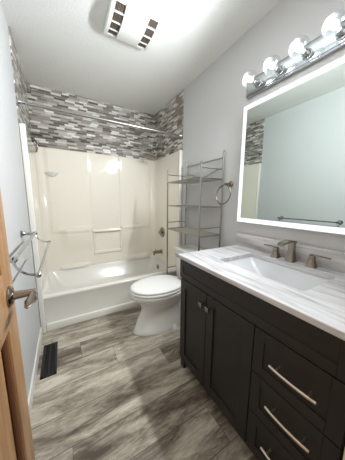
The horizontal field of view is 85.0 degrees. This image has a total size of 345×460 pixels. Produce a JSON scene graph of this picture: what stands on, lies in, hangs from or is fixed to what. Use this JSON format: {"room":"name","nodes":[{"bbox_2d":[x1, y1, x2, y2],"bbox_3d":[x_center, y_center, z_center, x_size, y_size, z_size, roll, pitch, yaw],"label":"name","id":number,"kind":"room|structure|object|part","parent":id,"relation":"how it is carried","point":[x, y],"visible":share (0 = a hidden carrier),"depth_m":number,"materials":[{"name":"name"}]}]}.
{"room":"bathroom","nodes":[
{"label":"bathroom","id":0,"kind":"room"},
{"bbox_2d":[0,3,40,398],"bbox_3d":[-0.960,-0.176,1.040,0.100,2.463,2.875,-5,10,-30],"label":"wall","id":1,"kind":"structure","parent":0,"point":[12,178],"depth_m":1.19,"materials":[{"name":"grey paint"}]},
{"bbox_2d":[8,26,31,138],"bbox_3d":[-1.382,-1.202,1.743,0.008,0.658,0.770,-5,10,-30],"label":"tile","id":2,"kind":"structure","parent":1,"relation":"attached to","point":[20,84],"depth_m":1.59,"materials":[{"name":"tile"}]},
{"bbox_2d":[31,138,37,151],"bbox_3d":[-1.511,-0.928,2.068,0.058,0.153,0.042,-5,10,-30],"label":"robe hook","id":3,"kind":"object","parent":2,"relation":"attached to","point":[33,140],"visible":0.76,"depth_m":2.06,"materials":[{"name":"silver metal"}]},
{"bbox_2d":[9,230,50,277],"bbox_3d":[-0.760,0.091,0.995,0.165,0.098,0.738,-5,10,-30],"label":"towel bar","id":4,"kind":"object","parent":1,"relation":"attached to","point":[14,259],"visible":0.98,"depth_m":0.84,"materials":[{"name":"silver metal"}]},
{"bbox_3d":[-0.558,0.144,0.714,0.083,0.071,0.012,-2,9,-15],"label":"curved arm","id":5,"kind":"part","parent":4,"relation":"part of","materials":[{"name":"silver metal"}]},
{"bbox_3d":[-0.963,0.024,1.266,0.092,0.052,0.052,-5,10,-30],"label":"wall post","id":6,"kind":"part","parent":4,"relation":"part of","materials":[{"name":"silver metal"}]},
{"bbox_2d":[28,327,42,417],"bbox_3d":[-0.731,1.048,0.923,0.012,0.085,1.840,-5,10,-30],"label":"baseboard","id":7,"kind":"structure","parent":1,"relation":"attached to","point":[36,361],"depth_m":1.27,"materials":[{"name":"white wood"}]},
{"bbox_2d":[0,0,280,114],"bbox_3d":[-0.248,-1.488,1.246,1.720,0.080,2.875,-5,10,-30],"label":"ceiling","id":8,"kind":"structure","parent":0,"point":[61,45],"depth_m":1.53,"materials":[{"name":"white paint"}]},
{"bbox_2d":[103,0,162,50],"bbox_3d":[-0.284,-1.432,1.327,0.330,0.056,0.315,-5,10,-30],"label":"exhaust fan","id":9,"kind":"object","parent":8,"relation":"attached to","point":[131,22],"visible":1,"depth_m":1.28,"materials":[{"name":"white plastic"}]},
{"bbox_2d":[30,305,256,459],"bbox_3d":[-0.064,1.081,1.283,1.720,0.080,3.700,-5,10,-30],"label":"floor","id":10,"kind":"structure","parent":0,"point":[115,393],"depth_m":1.15,"materials":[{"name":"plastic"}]},
{"bbox_2d":[40,341,57,379],"bbox_3d":[-0.956,1.002,1.468,0.100,0.005,0.354,-5,10,-30],"label":"floor vent","id":11,"kind":"object","parent":10,"relation":"in","point":[49,360],"visible":1,"depth_m":1.44,"materials":[{"name":"black metal"}]},
{"bbox_3d":[-0.956,1.004,1.469,0.080,0.001,0.334,-5,10,-30],"label":"duct shadow plate","id":12,"kind":"part","parent":11,"relation":"part of","materials":[{"name":"black metal"}]},
{"bbox_2d":[43,256,176,330],"bbox_3d":[-0.741,0.685,2.413,1.488,0.345,0.751,-5,10,-30],"label":"bathtub","id":13,"kind":"object","parent":10,"relation":"on","point":[75,295],"visible":0.68,"depth_m":2.10,"materials":[{"name":"white ceramic"}]},
{"bbox_2d":[19,123,182,333],"bbox_3d":[-0.736,-0.042,2.303,1.518,1.815,0.773,-5,10,-30],"label":"tub surround","id":14,"kind":"object","parent":13,"relation":"on","point":[97,208],"visible":0.99,"depth_m":2.46,"materials":[{"name":"beige plastic"}]},
{"bbox_2d":[46,172,57,176],"bbox_3d":[-1.400,-0.647,2.188,0.124,0.046,0.080,-5,10,-30],"label":"soap dish","id":15,"kind":"object","parent":14,"relation":"attached to","point":[52,174],"visible":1,"depth_m":2.17,"materials":[{"name":"white plastic"}]},
{"bbox_3d":[-0.902,-0.252,2.564,1.320,1.456,0.074,-5,10,-30],"label":"panel","id":16,"kind":"part","parent":14,"relation":"part of","materials":[{"name":"beige plastic"}]},
{"bbox_3d":[-0.739,-0.214,2.284,1.518,1.470,0.757,-5,10,-30],"label":"wall panel","id":17,"kind":"part","parent":14,"relation":"part of","materials":[{"name":"beige plastic"}]},
{"bbox_2d":[153,249,162,254],"bbox_3d":[-0.222,0.323,2.788,0.140,0.087,0.066,-5,10,-30],"label":"tub spout","id":18,"kind":"object","parent":14,"relation":"attached to","point":[161,250],"visible":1,"depth_m":2.77,"materials":[{"name":"silver metal"}]},
{"bbox_2d":[158,227,164,236],"bbox_3d":[-0.171,0.034,2.744,0.056,0.150,0.156,-5,10,-30],"label":"shower valve","id":19,"kind":"object","parent":14,"relation":"attached to","point":[161,232],"visible":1,"depth_m":2.73,"materials":[{"name":"silver metal"}]},
{"bbox_2d":[130,244,204,335],"bbox_3d":[-0.038,0.579,1.890,0.779,0.727,0.436,-5,10,-30],"label":"toilet","id":20,"kind":"object","parent":10,"relation":"on","point":[159,296],"visible":0.7,"depth_m":1.75,"materials":[{"name":"white ceramic"}]},
{"bbox_3d":[-0.155,0.551,1.817,0.507,0.025,0.380,-5,10,-30],"label":"seat","id":21,"kind":"part","parent":20,"relation":"part of","materials":[{"name":"white plastic"}]},
{"bbox_3d":[-0.154,0.521,1.813,0.505,0.031,0.378,-5,10,-30],"label":"lid","id":22,"kind":"part","parent":20,"relation":"part of","materials":[{"name":"white plastic"}]},
{"bbox_3d":[0.209,0.385,2.003,0.205,0.309,0.410,-5,10,-30],"label":"tank","id":23,"kind":"part","parent":20,"relation":"part of","materials":[{"name":"white ceramic"}]},
{"bbox_3d":[0.207,0.217,1.975,0.222,0.033,0.436,-5,10,-30],"label":"tank lid","id":24,"kind":"part","parent":20,"relation":"part of","materials":[{"name":"white ceramic"}]},
{"bbox_2d":[166,150,224,274],"bbox_3d":[0.190,0.097,1.942,0.267,1.667,0.597,-5,10,-30],"label":"storage rack","id":25,"kind":"object","parent":10,"relation":"on","point":[199,233],"visible":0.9,"depth_m":1.77,"materials":[{"name":"grey metal"}]},
{"bbox_3d":[-0.059,0.123,2.135,0.024,1.552,0.024,-5,10,-30],"label":"post","id":26,"kind":"part","parent":25,"relation":"part of","materials":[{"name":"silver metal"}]},
{"bbox_3d":[0.152,0.049,2.247,0.024,1.667,0.024,-5,10,-30],"label":"post","id":27,"kind":"part","parent":25,"relation":"part of","materials":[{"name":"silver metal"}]},
{"bbox_2d":[167,227,219,237],"bbox_3d":[0.191,0.015,1.929,0.256,0.016,0.584,-5,10,-30],"label":"wire shelf","id":28,"kind":"object","parent":25,"relation":"attached to","point":[185,230],"depth_m":1.87,"materials":[{"name":"grey metal"}]},
{"bbox_2d":[167,205,220,207],"bbox_3d":[0.193,-0.236,1.890,0.256,0.016,0.584,-5,10,-30],"label":"wire shelf","id":29,"kind":"object","parent":25,"relation":"attached to","point":[188,206],"depth_m":1.79,"materials":[{"name":"grey metal"}]},
{"bbox_2d":[167,177,221,183],"bbox_3d":[0.195,-0.479,1.852,0.256,0.016,0.584,-5,10,-30],"label":"wire shelf","id":30,"kind":"object","parent":25,"relation":"attached to","point":[197,179],"depth_m":1.74,"materials":[{"name":"grey metal"}]},
{"bbox_3d":[0.227,0.202,1.645,0.024,1.552,0.024,-5,10,-30],"label":"post","id":31,"kind":"part","parent":25,"relation":"part of","materials":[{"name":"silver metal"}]},
{"bbox_3d":[0.302,-0.669,1.884,0.013,0.013,0.573,-5,10,-30],"label":"rail","id":32,"kind":"part","parent":25,"relation":"part of","materials":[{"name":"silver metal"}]},
{"bbox_3d":[0.438,0.128,1.757,0.024,1.667,0.024,-5,10,-30],"label":"post","id":33,"kind":"part","parent":25,"relation":"part of","materials":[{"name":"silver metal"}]},
{"bbox_2d":[180,259,344,459],"bbox_3d":[0.516,0.650,1.101,0.618,0.838,0.917,-5,10,-30],"label":"vanity cabinet","id":34,"kind":"object","parent":10,"relation":"on","point":[277,377],"visible":0.94,"depth_m":0.78,"materials":[{"name":"black paint"}]},
{"bbox_3d":[0.131,0.649,1.238,0.018,0.609,0.270,-5,10,-30],"label":"door","id":35,"kind":"part","parent":34,"relation":"part of","materials":[{"name":"black paint"}]},
{"bbox_3d":[0.278,0.689,0.987,0.018,0.609,0.307,-5,10,-30],"label":"door","id":36,"kind":"part","parent":34,"relation":"part of","materials":[{"name":"black paint"}]},
{"bbox_2d":[178,232,344,340],"bbox_3d":[0.533,0.171,1.036,0.595,0.130,0.960,-5,10,-30],"label":"countertop","id":37,"kind":"structure","parent":34,"relation":"on","point":[322,306],"depth_m":0.93,"materials":[{"name":"stone"}]},
{"bbox_2d":[226,257,328,290],"bbox_3d":[0.549,0.290,1.070,0.350,0.112,0.530,-5,10,-30],"label":"sink","id":38,"kind":"object","parent":37,"relation":"in","point":[296,279],"visible":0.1,"depth_m":1.15,"materials":[{"name":"white ceramic"}]},
{"bbox_2d":[264,239,331,268],"bbox_3d":[0.691,0.130,1.124,0.154,0.138,0.380,-5,10,-30],"label":"faucet","id":39,"kind":"object","parent":37,"relation":"on","point":[290,257],"visible":1,"depth_m":1.14,"materials":[{"name":"silver metal"}]},
{"bbox_3d":[0.683,0.148,1.244,0.048,0.066,0.048,-5,10,-30],"label":"handle","id":40,"kind":"part","parent":39,"relation":"part of","materials":[{"name":"silver metal"}]},
{"bbox_3d":[0.687,0.129,1.131,0.154,0.138,0.052,-5,10,-30],"label":"spout","id":41,"kind":"part","parent":39,"relation":"part of","materials":[{"name":"silver metal"}]},
{"bbox_3d":[0.788,0.176,1.065,0.048,0.066,0.048,-5,10,-30],"label":"handle","id":42,"kind":"part","parent":39,"relation":"part of","materials":[{"name":"silver metal"}]},
{"bbox_3d":[0.806,0.145,1.028,0.018,0.007,0.097,-5,10,-30],"label":"lever","id":43,"kind":"part","parent":39,"relation":"part of","materials":[{"name":"silver metal"}]},
{"bbox_3d":[0.419,0.923,0.727,0.042,0.011,0.160,-5,10,-30],"label":"bar handle","id":44,"kind":"part","parent":34,"relation":"part of","materials":[{"name":"silver metal"}]},
{"bbox_3d":[0.433,0.936,0.749,0.018,0.197,0.313,-5,10,-30],"label":"drawer","id":45,"kind":"part","parent":34,"relation":"part of","materials":[{"name":"black paint"}]},
{"bbox_3d":[0.421,0.723,0.696,0.042,0.011,0.160,-5,10,-30],"label":"bar handle","id":46,"kind":"part","parent":34,"relation":"part of","materials":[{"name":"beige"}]},
{"bbox_3d":[0.422,0.537,0.667,0.042,0.011,0.160,-5,10,-30],"label":"bar handle","id":47,"kind":"part","parent":34,"relation":"part of","materials":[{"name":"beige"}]},
{"bbox_3d":[0.435,0.738,0.719,0.018,0.193,0.313,-5,10,-30],"label":"drawer","id":48,"kind":"part","parent":34,"relation":"part of","materials":[{"name":"black paint"}]},
{"bbox_3d":[0.437,0.535,0.687,0.018,0.209,0.313,-5,10,-30],"label":"drawer","id":49,"kind":"part","parent":34,"relation":"part of","materials":[{"name":"black paint"}]},
{"bbox_2d":[181,0,344,251],"bbox_3d":[0.443,-0.288,1.842,0.100,2.463,2.875,-5,10,-30],"label":"wall","id":50,"kind":"structure","parent":0,"point":[215,101],"depth_m":1.56,"materials":[{"name":"grey paint"}]},
{"bbox_2d":[155,89,183,159],"bbox_3d":[-0.072,-1.307,2.491,0.008,0.658,0.770,-5,10,-30],"label":"tile","id":51,"kind":"structure","parent":50,"relation":"attached to","point":[169,118],"depth_m":2.41,"materials":[{"name":"tile"}]},
{"bbox_2d":[17,98,182,137],"bbox_3d":[-0.548,-1.048,1.833,1.504,0.052,0.052,-5,10,-30],"label":"curtain rod","id":52,"kind":"object","parent":51,"relation":"attached to","point":[20,102],"visible":1,"depth_m":1.69,"materials":[{"name":"grey metal"}]},
{"bbox_2d":[144,147,163,159],"bbox_3d":[-0.249,-1.049,2.548,0.279,0.182,0.155,-5,10,-30],"label":"shower","id":53,"kind":"object","parent":51,"relation":"attached to","point":[147,156],"visible":1,"depth_m":2.53,"materials":[{"name":"silver metal"}]},
{"bbox_2d":[216,181,232,204],"bbox_3d":[0.456,-0.321,1.637,0.075,0.200,0.175,-5,10,-30],"label":"towel ring","id":54,"kind":"object","parent":50,"relation":"attached to","point":[230,184],"visible":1,"depth_m":1.60,"materials":[{"name":"silver metal"}]},
{"bbox_2d":[236,232,344,272],"bbox_3d":[0.783,0.139,1.177,0.018,0.106,0.960,-5,10,-30],"label":"backsplash","id":55,"kind":"structure","parent":50,"relation":"attached to","point":[337,263],"depth_m":1.15,"materials":[{"name":"stone"}]},
{"bbox_2d":[237,55,344,234],"bbox_3d":[0.784,-0.436,1.091,0.031,0.872,0.951,-5,10,-30],"label":"wall mirror","id":56,"kind":"object","parent":50,"relation":"attached to","point":[292,174],"visible":1,"depth_m":1.12,"materials":[{"name":"white mirror"}]},
{"bbox_2d":[246,20,344,98],"bbox_3d":[0.727,-0.969,0.975,0.171,0.114,0.918,-5,10,-30],"label":"vanity light","id":57,"kind":"object","parent":50,"relation":"attached to","point":[332,40],"visible":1,"depth_m":1.07,"materials":[{"name":"silver metal"}]},
{"bbox_2d":[252,79,261,87],"bbox_3d":[0.574,-1.011,1.291,0.050,0.052,0.052,-5,10,-30],"label":"socket","id":58,"kind":"object","parent":57,"relation":"attached to","point":[257,83],"depth_m":1.28,"materials":[{"name":"silver metal"}]},
{"bbox_2d":[273,65,284,75],"bbox_3d":[0.650,-0.990,1.160,0.050,0.052,0.052,-5,10,-30],"label":"socket","id":59,"kind":"object","parent":57,"relation":"attached to","point":[279,70],"depth_m":1.15,"materials":[{"name":"silver metal"}]},
{"bbox_2d":[300,47,312,60],"bbox_3d":[0.726,-0.969,1.030,0.050,0.052,0.052,-5,10,-30],"label":"socket","id":60,"kind":"object","parent":57,"relation":"attached to","point":[306,54],"depth_m":1.03,"materials":[{"name":"silver metal"}]},
{"bbox_2d":[335,25,344,40],"bbox_3d":[0.803,-0.949,0.899,0.050,0.052,0.052,-5,10,-30],"label":"socket","id":61,"kind":"object","parent":57,"relation":"attached to","point":[340,32],"depth_m":0.90,"materials":[{"name":"silver metal"}]},
{"bbox_3d":[-0.952,-0.422,2.628,1.520,2.463,0.100,-5,10,-30],"label":"wall","id":62,"kind":"structure","parent":0,"visible":0},
{"bbox_2d":[27,83,154,160],"bbox_3d":[-0.917,-1.307,2.443,1.504,0.658,0.008,-5,10,-30],"label":"tile","id":63,"kind":"structure","parent":62,"relation":"attached to","point":[50,129],"depth_m":2.35,"materials":[{"name":"tile"}]},
{"bbox_3d":[0.438,-0.043,0.268,1.500,2.463,0.120,-5,10,-30],"label":"wall","id":64,"kind":"structure","parent":0,"visible":0},
{"bbox_2d":[0,189,36,459],"bbox_3d":[-0.325,0.156,0.313,0.106,2.018,0.665,-5,10,-30],"label":"door","id":65,"kind":"structure","parent":64,"relation":"in","point":[16,440],"depth_m":0.55,"materials":[{"name":"brown wood"}]},
{"bbox_3d":[-0.364,0.677,0.374,0.016,0.736,0.479,-5,10,-30],"label":"panel","id":66,"kind":"part","parent":65,"relation":"part of","materials":[{"name":"brown wood"}]},
{"bbox_3d":[-0.355,0.677,0.379,0.012,0.736,0.479,-5,10,-30],"label":"moulding","id":67,"kind":"part","parent":65,"relation":"part of","materials":[{"name":"brown wood"}]},
{"bbox_3d":[-0.448,0.192,0.565,0.067,0.060,0.060,-5,10,-30],"label":"lever handle","id":68,"kind":"part","parent":65,"relation":"part of","materials":[{"name":"silver metal"}]},
{"bbox_3d":[-0.411,0.198,0.547,0.030,0.020,0.090,-5,10,-30],"label":"lever","id":69,"kind":"part","parent":65,"relation":"part of","materials":[{"name":"silver metal"}]}
]}

